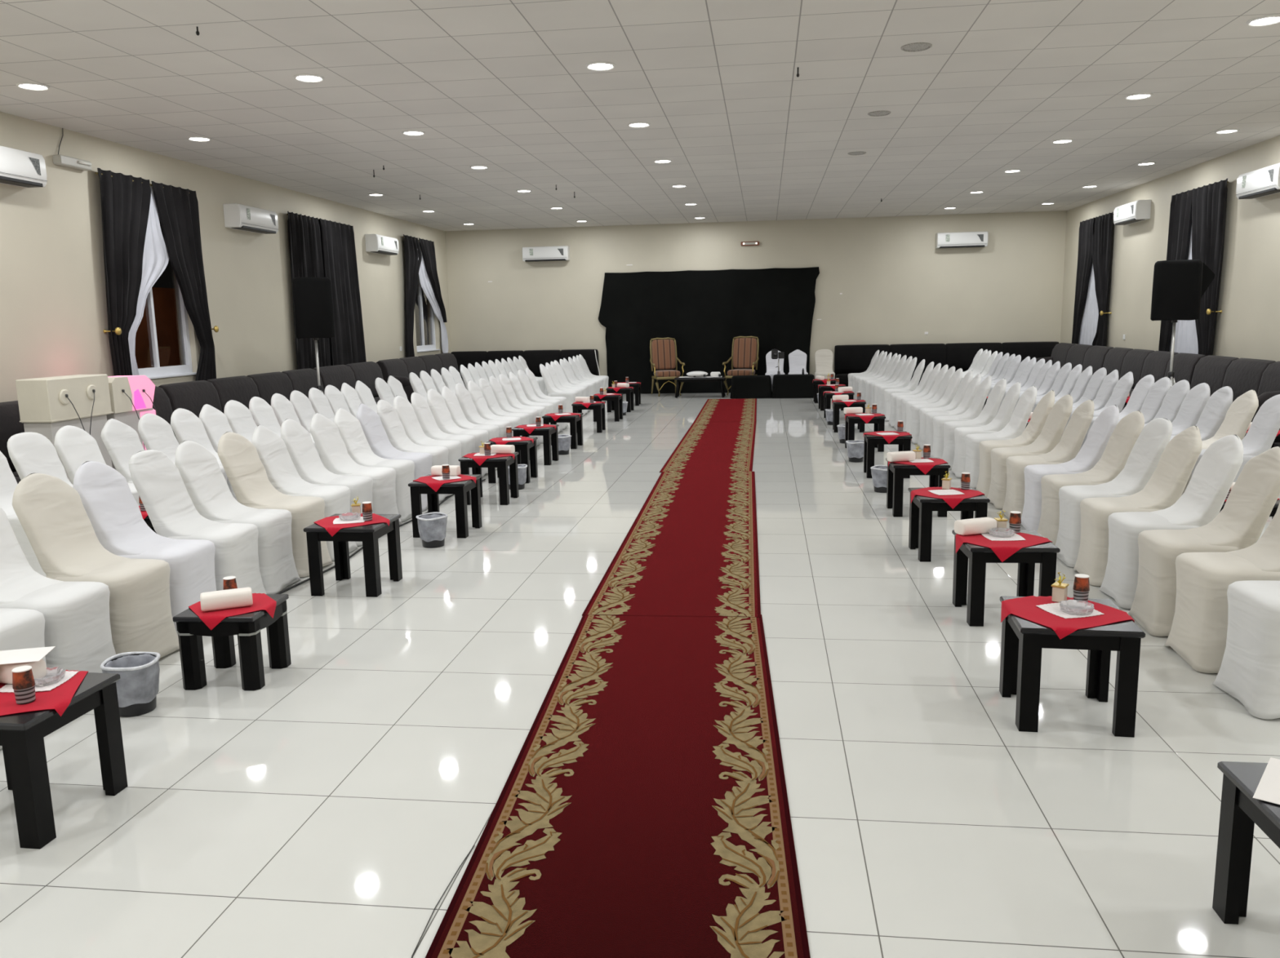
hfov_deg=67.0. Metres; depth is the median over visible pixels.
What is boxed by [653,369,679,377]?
seat cushion
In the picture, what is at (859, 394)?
paper cup
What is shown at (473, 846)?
cable
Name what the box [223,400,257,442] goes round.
banquet chair
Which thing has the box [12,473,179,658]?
banquet chair
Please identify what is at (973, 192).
recessed light
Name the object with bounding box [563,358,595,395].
banquet chair
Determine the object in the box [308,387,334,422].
banquet chair
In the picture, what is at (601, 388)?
paper cup
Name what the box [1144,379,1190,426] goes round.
banquet chair
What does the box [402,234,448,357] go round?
curtain
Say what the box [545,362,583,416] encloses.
banquet chair
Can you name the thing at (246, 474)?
banquet chair
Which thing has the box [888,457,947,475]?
napkin
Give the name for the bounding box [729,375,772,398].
draped table
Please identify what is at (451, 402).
banquet chair
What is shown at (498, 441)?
napkin
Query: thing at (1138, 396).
banquet chair
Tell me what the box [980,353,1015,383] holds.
banquet chair
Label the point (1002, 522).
box
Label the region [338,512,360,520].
glass ashtray
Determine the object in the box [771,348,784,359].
video camera
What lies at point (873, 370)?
banquet chair
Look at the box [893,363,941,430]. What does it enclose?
banquet chair
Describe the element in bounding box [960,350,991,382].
banquet chair
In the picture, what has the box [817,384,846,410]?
side table
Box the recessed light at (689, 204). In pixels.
[684,203,697,205]
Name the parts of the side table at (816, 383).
leg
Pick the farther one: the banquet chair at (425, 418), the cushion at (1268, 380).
the cushion at (1268, 380)
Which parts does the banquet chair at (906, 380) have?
seat, backrest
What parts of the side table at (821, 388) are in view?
leg, leg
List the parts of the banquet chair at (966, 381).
seat, backrest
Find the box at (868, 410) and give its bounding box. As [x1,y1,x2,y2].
[865,403,871,413]
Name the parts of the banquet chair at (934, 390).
seat, backrest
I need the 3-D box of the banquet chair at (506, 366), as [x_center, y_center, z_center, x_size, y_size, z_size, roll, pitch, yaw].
[-2.313,-1.843,18.317,0.590,0.899,0.414,0,9,6]
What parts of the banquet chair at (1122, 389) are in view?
seat, backrest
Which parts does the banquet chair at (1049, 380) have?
backrest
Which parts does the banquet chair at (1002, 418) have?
seat, backrest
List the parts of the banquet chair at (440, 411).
backrest, seat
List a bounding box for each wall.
[0,111,451,402]
[444,210,1066,379]
[1060,135,1279,361]
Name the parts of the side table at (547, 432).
leg, leg, leg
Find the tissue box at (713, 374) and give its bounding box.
[710,372,720,376]
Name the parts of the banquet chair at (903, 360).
seat, backrest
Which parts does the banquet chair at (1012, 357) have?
backrest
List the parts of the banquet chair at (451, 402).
backrest, seat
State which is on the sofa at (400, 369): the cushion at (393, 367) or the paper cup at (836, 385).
the cushion at (393, 367)
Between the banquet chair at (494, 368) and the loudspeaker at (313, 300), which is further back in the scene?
the banquet chair at (494, 368)
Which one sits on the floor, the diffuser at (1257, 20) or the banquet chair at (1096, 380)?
the banquet chair at (1096, 380)
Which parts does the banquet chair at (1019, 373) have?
seat, backrest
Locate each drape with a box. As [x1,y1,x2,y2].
[97,168,151,376]
[151,181,216,381]
[287,211,332,369]
[320,217,366,365]
[403,234,422,357]
[418,237,447,322]
[1071,217,1094,343]
[1092,211,1113,346]
[1158,188,1194,351]
[1191,177,1227,355]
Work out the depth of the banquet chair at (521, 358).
19.42 m
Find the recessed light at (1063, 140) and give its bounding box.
[1051,138,1073,143]
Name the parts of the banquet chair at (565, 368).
backrest, seat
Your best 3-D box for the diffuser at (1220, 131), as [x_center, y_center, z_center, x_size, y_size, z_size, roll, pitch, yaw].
[6.627,-3.927,10.915,0.184,0.011,0.184,0,9,7]
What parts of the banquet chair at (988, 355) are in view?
backrest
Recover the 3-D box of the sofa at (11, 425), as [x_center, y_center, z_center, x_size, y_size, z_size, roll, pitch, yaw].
[-5.276,-0.246,8.742,0.694,0.948,3.826,0,9,7]
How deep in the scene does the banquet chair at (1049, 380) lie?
12.98 m
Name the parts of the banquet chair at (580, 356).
backrest, seat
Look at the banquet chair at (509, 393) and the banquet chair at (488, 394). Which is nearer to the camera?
the banquet chair at (488, 394)
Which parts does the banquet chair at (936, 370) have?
seat, backrest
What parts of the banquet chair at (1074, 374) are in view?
seat, backrest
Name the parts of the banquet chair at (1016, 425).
seat, backrest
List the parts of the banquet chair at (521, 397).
backrest, seat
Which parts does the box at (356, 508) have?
lid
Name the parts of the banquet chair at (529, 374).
backrest, seat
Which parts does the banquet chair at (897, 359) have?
seat, backrest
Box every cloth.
[598,266,819,394]
[686,371,707,377]
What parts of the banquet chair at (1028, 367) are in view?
backrest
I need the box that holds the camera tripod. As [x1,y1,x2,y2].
[776,359,779,374]
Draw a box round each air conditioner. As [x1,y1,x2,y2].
[0,145,47,187]
[222,203,278,234]
[364,233,399,255]
[522,245,569,262]
[935,231,987,248]
[1113,199,1151,225]
[1235,163,1279,199]
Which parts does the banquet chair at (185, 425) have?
backrest, seat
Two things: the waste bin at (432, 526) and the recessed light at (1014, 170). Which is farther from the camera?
the recessed light at (1014, 170)
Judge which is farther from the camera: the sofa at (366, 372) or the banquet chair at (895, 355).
the banquet chair at (895, 355)
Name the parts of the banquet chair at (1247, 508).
seat, backrest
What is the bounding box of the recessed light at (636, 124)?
[627,121,650,127]
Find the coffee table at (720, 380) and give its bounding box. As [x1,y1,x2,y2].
[674,376,725,398]
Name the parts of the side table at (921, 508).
leg, leg, leg, leg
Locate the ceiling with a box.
[0,0,1279,231]
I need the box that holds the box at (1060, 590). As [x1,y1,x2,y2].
[1051,572,1069,602]
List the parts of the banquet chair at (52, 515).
backrest, seat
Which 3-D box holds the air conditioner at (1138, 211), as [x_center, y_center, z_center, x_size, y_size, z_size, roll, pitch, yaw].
[7.896,-4.280,15.536,0.228,0.301,0.980,0,9,7]
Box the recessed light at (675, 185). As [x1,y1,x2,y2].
[671,184,686,187]
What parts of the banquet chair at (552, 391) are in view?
backrest, seat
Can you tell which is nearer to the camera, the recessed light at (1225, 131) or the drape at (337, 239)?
the recessed light at (1225, 131)
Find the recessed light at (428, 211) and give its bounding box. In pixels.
[422,209,435,212]
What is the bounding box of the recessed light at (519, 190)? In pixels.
[515,189,531,192]
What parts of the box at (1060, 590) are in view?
lid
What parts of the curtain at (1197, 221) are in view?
tieback knob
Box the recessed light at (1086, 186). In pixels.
[1081,185,1097,187]
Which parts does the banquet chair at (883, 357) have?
seat, backrest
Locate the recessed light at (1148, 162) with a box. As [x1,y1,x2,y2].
[1137,161,1155,165]
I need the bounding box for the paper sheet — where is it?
[0,646,55,665]
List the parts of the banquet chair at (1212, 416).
backrest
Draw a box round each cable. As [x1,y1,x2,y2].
[276,479,485,594]
[411,845,474,957]
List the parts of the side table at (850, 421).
leg, leg, leg, leg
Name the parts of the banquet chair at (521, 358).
backrest, seat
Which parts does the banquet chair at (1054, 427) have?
seat, backrest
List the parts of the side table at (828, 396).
leg, leg, leg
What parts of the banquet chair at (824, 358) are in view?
backrest, seat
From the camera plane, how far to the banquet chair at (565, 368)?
17.23 m
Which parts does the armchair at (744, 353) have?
leg, armrest, seat rail, frame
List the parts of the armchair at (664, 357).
leg, leg, frame, seat rail, armrest, leg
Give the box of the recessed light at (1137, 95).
[1124,92,1152,99]
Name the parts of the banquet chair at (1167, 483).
seat, backrest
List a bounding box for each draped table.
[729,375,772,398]
[771,373,814,398]
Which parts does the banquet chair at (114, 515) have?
backrest, seat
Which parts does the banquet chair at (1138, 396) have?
seat, backrest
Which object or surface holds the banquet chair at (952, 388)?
on the floor
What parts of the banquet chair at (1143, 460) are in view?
seat, backrest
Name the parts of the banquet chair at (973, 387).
seat, backrest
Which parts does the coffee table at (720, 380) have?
leg, leg, leg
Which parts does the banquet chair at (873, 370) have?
seat, backrest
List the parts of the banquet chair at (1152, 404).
backrest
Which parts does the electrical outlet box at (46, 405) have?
round plate, power cord, round plate, power cord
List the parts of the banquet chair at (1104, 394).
seat, backrest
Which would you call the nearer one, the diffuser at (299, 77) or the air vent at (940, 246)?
the diffuser at (299, 77)
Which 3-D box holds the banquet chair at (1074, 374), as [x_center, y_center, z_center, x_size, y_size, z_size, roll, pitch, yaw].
[5.259,-1.003,12.263,0.590,0.900,0.409,0,9,9]
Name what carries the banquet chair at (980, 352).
on the floor
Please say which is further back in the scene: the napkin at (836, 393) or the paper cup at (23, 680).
the napkin at (836, 393)
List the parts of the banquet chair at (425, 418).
backrest, seat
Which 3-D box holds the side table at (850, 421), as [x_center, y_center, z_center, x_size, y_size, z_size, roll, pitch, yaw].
[2.642,-0.550,11.382,0.430,0.409,0.430,0,9,6]
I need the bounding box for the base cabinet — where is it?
[106,375,158,470]
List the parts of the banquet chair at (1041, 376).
backrest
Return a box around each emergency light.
[52,128,92,170]
[741,241,759,245]
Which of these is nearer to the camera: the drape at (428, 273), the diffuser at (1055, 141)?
the diffuser at (1055, 141)
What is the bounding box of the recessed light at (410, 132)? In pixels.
[401,129,425,135]
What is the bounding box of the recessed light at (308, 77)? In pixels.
[293,73,324,82]
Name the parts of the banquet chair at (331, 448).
backrest, seat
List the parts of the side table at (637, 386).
leg, leg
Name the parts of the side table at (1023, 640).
leg, leg, leg, leg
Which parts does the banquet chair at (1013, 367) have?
backrest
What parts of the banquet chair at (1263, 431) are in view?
seat, backrest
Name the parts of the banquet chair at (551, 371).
backrest, seat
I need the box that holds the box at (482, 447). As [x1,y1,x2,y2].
[479,440,484,453]
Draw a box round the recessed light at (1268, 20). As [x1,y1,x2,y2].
[1246,13,1279,26]
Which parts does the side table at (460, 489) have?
leg, leg, leg, leg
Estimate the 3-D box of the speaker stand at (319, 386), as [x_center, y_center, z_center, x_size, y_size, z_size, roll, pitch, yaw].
[-4.023,-1.034,11.990,0.618,1.419,0.630,-5,10,-20]
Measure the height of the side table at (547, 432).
0.409 m
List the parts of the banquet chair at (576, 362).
backrest, seat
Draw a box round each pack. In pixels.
[0,658,46,684]
[200,587,253,611]
[431,465,460,475]
[490,444,515,453]
[574,396,590,402]
[617,382,629,387]
[815,375,824,380]
[832,395,848,400]
[838,386,852,391]
[843,407,862,413]
[886,451,915,462]
[954,517,996,535]
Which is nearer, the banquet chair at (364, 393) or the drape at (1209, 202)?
the banquet chair at (364, 393)
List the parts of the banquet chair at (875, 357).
seat, backrest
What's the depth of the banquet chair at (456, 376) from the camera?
15.30 m
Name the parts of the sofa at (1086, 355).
armrest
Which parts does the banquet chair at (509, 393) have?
backrest, seat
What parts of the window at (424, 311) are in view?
pane, sill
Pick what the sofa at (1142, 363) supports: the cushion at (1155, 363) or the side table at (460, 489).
the cushion at (1155, 363)
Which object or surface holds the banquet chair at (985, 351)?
on the floor
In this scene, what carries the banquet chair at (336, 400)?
on the floor
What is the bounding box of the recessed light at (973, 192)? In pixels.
[968,191,984,193]
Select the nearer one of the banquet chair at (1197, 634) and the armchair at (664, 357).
the banquet chair at (1197, 634)
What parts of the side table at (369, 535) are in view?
leg, leg, leg, leg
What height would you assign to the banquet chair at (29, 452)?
0.904 m
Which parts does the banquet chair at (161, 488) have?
backrest, seat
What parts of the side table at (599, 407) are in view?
leg, leg, leg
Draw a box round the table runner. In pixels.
[679,376,721,377]
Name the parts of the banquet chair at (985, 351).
backrest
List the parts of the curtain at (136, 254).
tieback knob, tieback knob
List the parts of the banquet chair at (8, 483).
backrest, seat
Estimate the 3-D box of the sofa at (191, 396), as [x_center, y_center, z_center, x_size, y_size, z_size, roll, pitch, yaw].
[-4.797,-0.865,12.445,0.694,0.948,3.656,0,9,7]
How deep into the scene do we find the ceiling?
8.63 m
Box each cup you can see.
[11,666,35,704]
[138,495,146,511]
[222,576,237,590]
[361,502,372,520]
[441,464,449,479]
[484,443,490,455]
[506,426,511,437]
[535,417,541,426]
[558,404,563,413]
[589,395,594,403]
[600,387,603,395]
[835,377,839,384]
[835,384,838,391]
[857,391,861,399]
[871,404,876,413]
[897,421,903,432]
[923,444,930,458]
[960,472,970,489]
[1008,511,1021,533]
[1072,573,1089,602]
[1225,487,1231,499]
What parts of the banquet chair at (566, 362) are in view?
backrest, seat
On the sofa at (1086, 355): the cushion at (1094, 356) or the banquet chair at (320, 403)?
the cushion at (1094, 356)
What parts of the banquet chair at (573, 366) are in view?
backrest, seat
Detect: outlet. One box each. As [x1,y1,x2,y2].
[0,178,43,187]
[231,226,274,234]
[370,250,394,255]
[524,259,565,262]
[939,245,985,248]
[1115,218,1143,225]
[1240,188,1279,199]
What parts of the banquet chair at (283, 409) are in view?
backrest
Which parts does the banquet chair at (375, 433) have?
backrest, seat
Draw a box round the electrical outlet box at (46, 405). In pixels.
[15,373,113,483]
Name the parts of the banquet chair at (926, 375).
seat, backrest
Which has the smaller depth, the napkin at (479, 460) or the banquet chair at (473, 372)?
the napkin at (479, 460)
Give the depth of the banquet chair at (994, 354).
16.88 m
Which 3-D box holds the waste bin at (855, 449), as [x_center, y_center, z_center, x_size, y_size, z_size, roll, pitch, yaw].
[2.343,-0.302,10.480,0.223,0.224,0.223,0,9,4]
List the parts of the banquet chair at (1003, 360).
backrest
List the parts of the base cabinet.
power cord, power cord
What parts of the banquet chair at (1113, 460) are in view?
seat, backrest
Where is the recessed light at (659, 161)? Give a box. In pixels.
[653,159,671,163]
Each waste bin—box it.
[99,652,160,717]
[416,511,448,548]
[507,464,527,489]
[558,434,571,454]
[622,401,627,415]
[825,408,840,425]
[836,424,855,443]
[845,440,863,462]
[870,465,887,493]
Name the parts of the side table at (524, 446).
leg, leg, leg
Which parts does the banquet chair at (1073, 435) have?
seat, backrest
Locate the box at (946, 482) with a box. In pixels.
[941,471,951,489]
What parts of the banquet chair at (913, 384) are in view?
seat, backrest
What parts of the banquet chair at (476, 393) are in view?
backrest, seat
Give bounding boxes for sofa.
[0,386,179,484]
[158,368,324,439]
[313,361,383,404]
[375,352,466,404]
[450,349,599,380]
[834,342,1059,386]
[1035,342,1113,375]
[1102,347,1205,411]
[1190,355,1279,422]
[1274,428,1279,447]
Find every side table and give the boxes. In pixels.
[0,672,128,849]
[143,515,156,533]
[172,594,291,690]
[303,514,402,597]
[408,474,482,537]
[457,452,519,505]
[485,436,537,483]
[511,424,559,465]
[542,413,583,448]
[571,401,605,432]
[593,393,623,422]
[605,386,634,412]
[629,382,640,405]
[813,378,835,403]
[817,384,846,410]
[823,392,854,420]
[832,401,866,432]
[844,413,885,452]
[862,431,912,478]
[885,457,950,517]
[907,487,990,561]
[951,529,1060,626]
[999,595,1145,737]
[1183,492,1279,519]
[1212,761,1279,924]
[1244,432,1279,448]
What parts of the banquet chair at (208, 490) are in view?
backrest, seat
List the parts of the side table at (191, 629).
leg, leg, leg, leg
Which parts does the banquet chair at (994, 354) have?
backrest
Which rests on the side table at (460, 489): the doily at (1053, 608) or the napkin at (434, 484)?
the napkin at (434, 484)
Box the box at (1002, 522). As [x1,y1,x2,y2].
[994,510,1008,528]
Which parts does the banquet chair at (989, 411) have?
seat, backrest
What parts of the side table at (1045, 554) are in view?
leg, leg, leg, leg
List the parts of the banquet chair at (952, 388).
seat, backrest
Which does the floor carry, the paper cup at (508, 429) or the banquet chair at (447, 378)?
the banquet chair at (447, 378)
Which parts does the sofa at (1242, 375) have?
armrest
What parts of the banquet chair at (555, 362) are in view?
backrest, seat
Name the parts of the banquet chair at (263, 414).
backrest, seat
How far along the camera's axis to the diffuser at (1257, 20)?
6.72 m
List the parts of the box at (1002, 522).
lid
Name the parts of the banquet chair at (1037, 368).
seat, backrest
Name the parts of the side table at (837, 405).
leg, leg, leg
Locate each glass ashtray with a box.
[34,666,66,686]
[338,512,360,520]
[988,527,1015,537]
[1059,600,1093,615]
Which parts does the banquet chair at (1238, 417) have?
seat, backrest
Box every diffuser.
[19,84,46,88]
[190,137,208,140]
[297,75,320,80]
[404,131,422,134]
[588,63,612,69]
[630,123,648,126]
[656,160,670,162]
[1054,140,1071,142]
[1127,94,1149,98]
[1217,129,1235,133]
[1250,17,1279,24]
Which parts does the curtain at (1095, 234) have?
tieback knob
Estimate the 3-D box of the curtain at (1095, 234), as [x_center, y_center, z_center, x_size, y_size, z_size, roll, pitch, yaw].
[8.175,-3.571,17.520,0.182,2.296,1.840,0,9,7]
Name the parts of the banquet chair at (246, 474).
backrest, seat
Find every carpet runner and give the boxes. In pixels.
[425,614,810,957]
[582,471,760,617]
[659,422,756,472]
[693,398,756,422]
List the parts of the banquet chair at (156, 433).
backrest, seat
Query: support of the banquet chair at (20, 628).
on the floor
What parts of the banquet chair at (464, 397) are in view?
backrest, seat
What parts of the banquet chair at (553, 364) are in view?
backrest, seat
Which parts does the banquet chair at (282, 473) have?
backrest, seat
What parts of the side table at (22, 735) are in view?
leg, leg, leg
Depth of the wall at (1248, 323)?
12.75 m
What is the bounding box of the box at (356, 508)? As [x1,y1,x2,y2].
[351,496,360,513]
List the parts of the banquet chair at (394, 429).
backrest, seat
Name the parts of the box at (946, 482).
lid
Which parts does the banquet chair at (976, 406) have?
seat, backrest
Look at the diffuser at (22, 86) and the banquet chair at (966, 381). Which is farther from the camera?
the banquet chair at (966, 381)
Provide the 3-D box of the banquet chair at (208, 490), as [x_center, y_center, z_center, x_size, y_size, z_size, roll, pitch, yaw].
[-2.428,0.217,5.826,0.592,0.906,0.415,0,9,6]
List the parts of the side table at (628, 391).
leg, leg, leg, leg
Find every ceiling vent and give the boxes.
[847,151,866,155]
[867,110,890,115]
[901,42,932,51]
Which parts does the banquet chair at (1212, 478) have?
seat, backrest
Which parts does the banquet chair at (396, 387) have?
backrest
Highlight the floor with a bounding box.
[0,392,1279,957]
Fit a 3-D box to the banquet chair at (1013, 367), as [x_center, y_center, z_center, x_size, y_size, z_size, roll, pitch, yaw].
[5.681,-1.506,15.268,0.592,0.900,0.415,0,9,6]
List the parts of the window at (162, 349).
sill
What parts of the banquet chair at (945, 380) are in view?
seat, backrest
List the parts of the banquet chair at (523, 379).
backrest, seat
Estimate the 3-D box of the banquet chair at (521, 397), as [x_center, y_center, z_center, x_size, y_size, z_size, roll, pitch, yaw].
[-1.482,-1.027,13.254,0.589,0.899,0.408,0,9,5]
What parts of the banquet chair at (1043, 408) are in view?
seat, backrest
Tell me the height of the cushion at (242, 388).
0.568 m
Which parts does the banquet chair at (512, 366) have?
backrest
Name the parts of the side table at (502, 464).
leg, leg, leg, leg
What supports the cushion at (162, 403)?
on the sofa at (11, 425)
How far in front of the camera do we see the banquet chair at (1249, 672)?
3.77 m
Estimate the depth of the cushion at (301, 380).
13.66 m
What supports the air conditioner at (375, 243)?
attached to the wall at (54, 315)
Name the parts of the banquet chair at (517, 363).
backrest, seat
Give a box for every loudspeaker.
[292,277,335,340]
[1150,259,1214,322]
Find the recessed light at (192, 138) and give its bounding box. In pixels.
[186,136,211,141]
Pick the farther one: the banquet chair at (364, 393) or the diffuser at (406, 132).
the banquet chair at (364, 393)
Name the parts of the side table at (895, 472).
leg, leg, leg, leg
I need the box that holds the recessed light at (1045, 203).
[1040,202,1054,204]
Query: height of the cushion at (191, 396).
0.568 m
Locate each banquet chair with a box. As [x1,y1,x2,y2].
[0,451,46,577]
[0,506,115,673]
[0,608,46,749]
[7,431,73,487]
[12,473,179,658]
[53,425,139,506]
[72,461,216,635]
[100,418,144,483]
[128,449,266,594]
[137,413,226,482]
[170,408,238,502]
[174,440,300,594]
[199,404,233,453]
[217,431,333,577]
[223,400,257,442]
[248,396,319,454]
[251,425,357,560]
[271,393,324,465]
[280,418,373,546]
[289,390,315,433]
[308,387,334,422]
[309,413,401,524]
[324,385,351,415]
[333,408,414,521]
[340,382,361,417]
[355,380,377,413]
[356,403,432,511]
[374,377,394,407]
[377,399,453,502]
[386,375,431,410]
[393,395,461,466]
[408,372,427,402]
[410,392,475,475]
[419,370,437,392]
[426,388,488,477]
[430,368,445,395]
[440,367,456,395]
[441,386,499,469]
[448,365,466,388]
[454,382,511,437]
[460,364,473,390]
[467,363,479,386]
[467,380,520,436]
[475,362,489,385]
[478,377,529,436]
[481,360,493,380]
[488,360,499,382]
[488,375,540,446]
[494,359,509,380]
[498,373,546,443]
[501,358,511,378]
[506,357,538,384]
[509,371,553,437]
[512,356,544,394]
[517,369,563,433]
[518,355,547,395]
[525,367,568,429]
[539,364,577,413]
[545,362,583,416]
[550,361,587,414]
[553,360,590,411]
[559,359,593,397]
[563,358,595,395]
[568,356,599,394]
[573,355,604,401]
[576,355,606,390]
[578,354,608,388]
[764,351,784,389]
[787,349,808,374]
[814,349,835,391]
[848,350,879,391]
[852,351,884,392]
[853,351,887,399]
[857,352,892,399]
[862,353,897,400]
[865,354,901,407]
[868,355,906,410]
[874,355,912,408]
[876,357,916,413]
[883,359,924,421]
[888,361,933,426]
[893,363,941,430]
[901,364,948,431]
[904,366,955,433]
[910,368,962,444]
[916,370,973,448]
[922,373,981,453]
[930,375,991,459]
[942,378,1006,469]
[951,382,1021,477]
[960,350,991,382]
[960,351,997,381]
[962,348,982,373]
[962,349,987,374]
[964,386,1036,488]
[972,351,1002,379]
[975,390,1054,497]
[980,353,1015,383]
[981,352,1008,381]
[986,355,1021,396]
[987,355,1030,396]
[987,394,1072,509]
[996,357,1035,413]
[999,358,1044,408]
[1001,400,1094,519]
[1004,360,1052,395]
[1013,360,1060,411]
[1021,404,1119,532]
[1031,364,1082,412]
[1035,362,1071,399]
[1036,410,1144,545]
[1054,365,1092,403]
[1055,417,1172,567]
[1059,369,1118,441]
[1070,371,1133,449]
[1072,367,1106,408]
[1073,426,1201,586]
[1087,374,1154,435]
[1098,435,1243,608]
[1118,377,1170,423]
[1128,446,1279,636]
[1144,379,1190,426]
[1164,502,1279,673]
[1169,386,1232,440]
[1171,382,1210,435]
[1182,390,1258,494]
[1191,394,1279,482]
[1213,580,1279,719]
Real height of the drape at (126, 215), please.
2.316 m
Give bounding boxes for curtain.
[95,168,218,381]
[286,211,366,369]
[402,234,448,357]
[1071,211,1113,346]
[1158,177,1228,355]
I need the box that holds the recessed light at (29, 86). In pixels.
[15,81,49,90]
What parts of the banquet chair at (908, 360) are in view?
seat, backrest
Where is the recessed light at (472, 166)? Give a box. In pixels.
[469,165,488,168]
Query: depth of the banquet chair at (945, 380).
12.29 m
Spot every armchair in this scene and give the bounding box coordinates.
[649,337,684,396]
[722,336,759,395]
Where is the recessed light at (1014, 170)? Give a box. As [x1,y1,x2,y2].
[1003,168,1021,173]
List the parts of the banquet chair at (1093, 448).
seat, backrest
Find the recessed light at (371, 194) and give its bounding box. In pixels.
[368,193,383,195]
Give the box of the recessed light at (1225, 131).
[1214,128,1239,133]
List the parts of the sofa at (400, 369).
armrest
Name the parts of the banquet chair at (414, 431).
backrest, seat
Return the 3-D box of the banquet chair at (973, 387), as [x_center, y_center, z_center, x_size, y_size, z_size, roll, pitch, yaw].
[3.518,-0.740,10.889,0.591,0.899,0.415,0,9,8]
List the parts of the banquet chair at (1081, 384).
backrest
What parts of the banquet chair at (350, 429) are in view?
backrest, seat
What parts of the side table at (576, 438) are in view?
leg, leg, leg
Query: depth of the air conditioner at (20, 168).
8.71 m
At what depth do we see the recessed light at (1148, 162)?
13.18 m
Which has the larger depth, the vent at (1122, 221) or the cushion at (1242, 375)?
the vent at (1122, 221)
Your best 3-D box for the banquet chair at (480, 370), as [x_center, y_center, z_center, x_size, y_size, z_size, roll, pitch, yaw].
[-2.531,-1.569,16.682,0.591,0.899,0.415,0,9,7]
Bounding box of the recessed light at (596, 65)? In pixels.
[585,61,615,70]
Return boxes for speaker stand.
[314,340,323,393]
[1166,322,1176,387]
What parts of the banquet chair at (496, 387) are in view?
backrest, seat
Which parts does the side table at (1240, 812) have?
leg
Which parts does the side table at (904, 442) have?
leg, leg, leg, leg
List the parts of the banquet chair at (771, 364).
seat, backrest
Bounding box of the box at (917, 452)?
[912,444,922,458]
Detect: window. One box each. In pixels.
[134,208,196,379]
[414,275,439,352]
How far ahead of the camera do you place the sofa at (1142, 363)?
14.12 m
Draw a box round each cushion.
[0,400,24,470]
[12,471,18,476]
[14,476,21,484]
[152,386,174,435]
[158,380,222,435]
[205,375,259,413]
[247,371,293,405]
[282,368,324,398]
[313,364,355,391]
[346,361,383,396]
[373,396,380,401]
[375,358,408,382]
[399,356,426,378]
[406,395,411,404]
[418,354,442,377]
[435,352,458,382]
[450,351,487,377]
[485,350,523,364]
[522,350,560,377]
[559,349,599,375]
[651,339,675,369]
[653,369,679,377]
[727,368,755,376]
[733,337,756,368]
[834,344,890,373]
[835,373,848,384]
[889,343,946,372]
[945,342,1003,371]
[1001,342,1059,363]
[1050,342,1075,368]
[1065,344,1093,370]
[1081,345,1113,375]
[1102,347,1133,380]
[1119,349,1154,387]
[1140,351,1177,382]
[1164,352,1205,386]
[1190,355,1239,396]
[1222,358,1275,403]
[1257,361,1279,396]
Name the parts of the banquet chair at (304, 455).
backrest, seat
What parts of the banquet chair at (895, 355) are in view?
seat, backrest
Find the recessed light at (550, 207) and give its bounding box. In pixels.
[550,207,563,208]
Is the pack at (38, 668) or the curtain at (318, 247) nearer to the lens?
the pack at (38, 668)
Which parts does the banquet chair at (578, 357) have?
backrest, seat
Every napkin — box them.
[0,670,88,716]
[138,506,147,519]
[188,593,276,630]
[313,513,390,536]
[413,474,476,492]
[462,452,515,466]
[488,436,533,444]
[515,424,555,434]
[544,413,580,421]
[572,401,604,408]
[594,393,621,399]
[608,386,633,391]
[813,378,835,383]
[817,384,845,390]
[823,391,853,395]
[831,399,866,406]
[844,413,884,423]
[862,431,911,443]
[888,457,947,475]
[911,487,984,509]
[955,532,1052,562]
[1000,595,1134,639]
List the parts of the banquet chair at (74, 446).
backrest, seat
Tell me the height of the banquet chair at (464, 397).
0.900 m
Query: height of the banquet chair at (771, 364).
0.900 m
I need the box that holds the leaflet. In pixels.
[1253,757,1279,804]
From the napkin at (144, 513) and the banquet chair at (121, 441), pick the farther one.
the banquet chair at (121, 441)
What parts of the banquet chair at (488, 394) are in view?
backrest, seat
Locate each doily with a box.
[0,671,78,693]
[333,516,364,524]
[431,475,461,480]
[473,453,496,456]
[502,437,520,440]
[526,424,543,426]
[554,413,571,415]
[842,400,856,401]
[854,413,874,415]
[876,432,897,435]
[909,458,933,462]
[928,489,964,495]
[981,533,1026,541]
[1035,602,1104,618]
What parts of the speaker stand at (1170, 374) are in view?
leg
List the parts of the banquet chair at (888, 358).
seat, backrest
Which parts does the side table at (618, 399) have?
leg, leg, leg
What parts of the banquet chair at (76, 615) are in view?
backrest, seat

